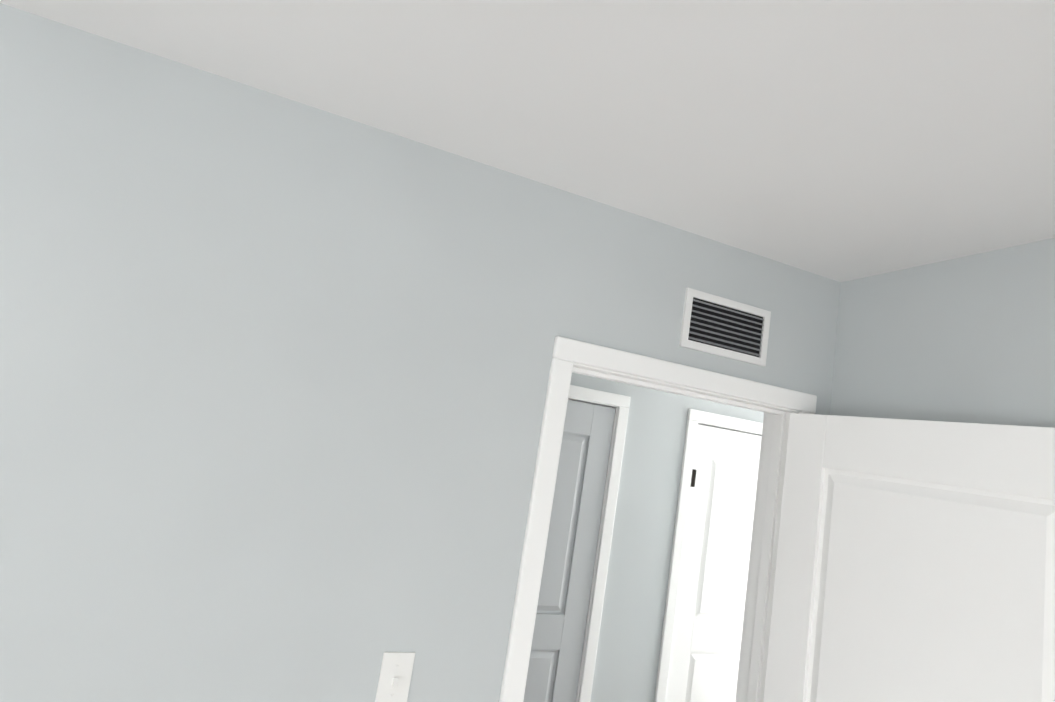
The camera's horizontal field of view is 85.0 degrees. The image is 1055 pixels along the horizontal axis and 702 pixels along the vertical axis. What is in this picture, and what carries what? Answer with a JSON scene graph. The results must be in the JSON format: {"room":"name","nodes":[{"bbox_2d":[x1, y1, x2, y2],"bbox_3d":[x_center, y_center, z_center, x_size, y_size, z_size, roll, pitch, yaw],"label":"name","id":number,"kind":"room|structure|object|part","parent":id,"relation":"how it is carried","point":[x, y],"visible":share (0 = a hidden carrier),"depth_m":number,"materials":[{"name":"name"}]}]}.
{"room":"bedroom","nodes":[
{"label":"bedroom","id":0,"kind":"room"},
{"bbox_2d":[0,3,840,701],"bbox_3d":[-0.035,0.790,1.435,5.250,2.440,0.120,12,-9,-21],"label":"wall","id":1,"kind":"structure","parent":0,"point":[274,373],"depth_m":1.22,"materials":[{"name":"paint"}]},
{"bbox_2d":[375,652,414,701],"bbox_3d":[-0.290,0.725,1.263,0.070,0.115,0.017,12,-9,-21],"label":"light switch","id":2,"kind":"object","parent":1,"relation":"attached to","point":[395,677],"visible":1,"depth_m":1.27,"materials":[{"name":"white plastic"}]},
{"bbox_2d":[499,336,816,701],"bbox_3d":[0.298,1.058,1.549,0.899,2.052,0.156,12,-9,-21],"label":"door frame","id":3,"kind":"structure","parent":1,"relation":"attached to","point":[567,353],"depth_m":1.60,"materials":[{"name":"paint"}]},
{"bbox_2d":[763,413,1054,701],"bbox_3d":[0.823,1.133,1.271,0.103,1.975,0.765,14,-9,-30],"label":"door","id":4,"kind":"structure","parent":3,"relation":"attached to","point":[915,560],"depth_m":1.39,"materials":[{"name":"paint"}]},
{"bbox_2d":[679,288,770,366],"bbox_3d":[0.584,-0.067,1.684,0.310,0.170,0.008,12,-9,-21],"label":"air vent","id":5,"kind":"object","parent":1,"relation":"in","point":[722,326],"visible":1,"depth_m":1.68,"materials":[{"name":"white metal"}]},
{"bbox_2d":[0,0,1054,281],"bbox_3d":[0.581,-0.511,0.739,5.370,0.100,6.420,12,-9,-21],"label":"ceiling","id":6,"kind":"structure","parent":0,"point":[842,140],"depth_m":1.08,"materials":[{"name":"paint"}]},
{"bbox_2d":[570,373,763,701],"bbox_3d":[0.499,1.075,2.819,2.060,2.440,0.120,12,-9,-21],"label":"wall","id":7,"kind":"structure","parent":0,"point":[629,641],"depth_m":2.79,"materials":[{"name":"paint"}]},
{"bbox_2d":[523,400,614,701],"bbox_3d":[-0.074,1.167,2.498,0.774,1.975,0.103,12,-9,-21],"label":"hall door","id":8,"kind":"structure","parent":7,"relation":"in","point":[561,620],"depth_m":2.65,"materials":[{"name":"paint"}]},
{"bbox_2d":[568,385,630,701],"bbox_3d":[-0.095,1.142,2.563,0.904,2.052,0.138,12,-9,-21],"label":"door frame","id":9,"kind":"structure","parent":7,"relation":"attached to","point":[622,402],"depth_m":2.70,"materials":[{"name":"paint"}]},
{"bbox_2d":[654,409,762,701],"bbox_3d":[1.048,1.389,3.006,0.884,2.052,0.138,12,-9,-21],"label":"door frame","id":10,"kind":"structure","parent":7,"relation":"attached to","point":[694,417],"depth_m":2.86,"materials":[{"name":"paint"}]},
{"bbox_2d":[666,424,761,701],"bbox_3d":[1.064,1.413,2.939,0.762,1.975,0.103,12,-9,-21],"label":"hall door","id":11,"kind":"structure","parent":7,"relation":"in","point":[706,642],"depth_m":2.94,"materials":[{"name":"paint"}]},
{"bbox_3d":[0.729,1.345,2.820,0.038,1.522,0.012,12,-9,-21],"label":"hall door hinge","id":12,"kind":"part","parent":11,"relation":"part of","materials":[{"name":"black metal"}]},
{"bbox_2d":[830,238,1054,427],"bbox_3d":[1.659,0.829,-0.176,0.120,2.440,4.120,12,-9,-21],"label":"wall","id":13,"kind":"structure","parent":0,"point":[968,339],"depth_m":1.51,"materials":[{"name":"paint"}]}
]}

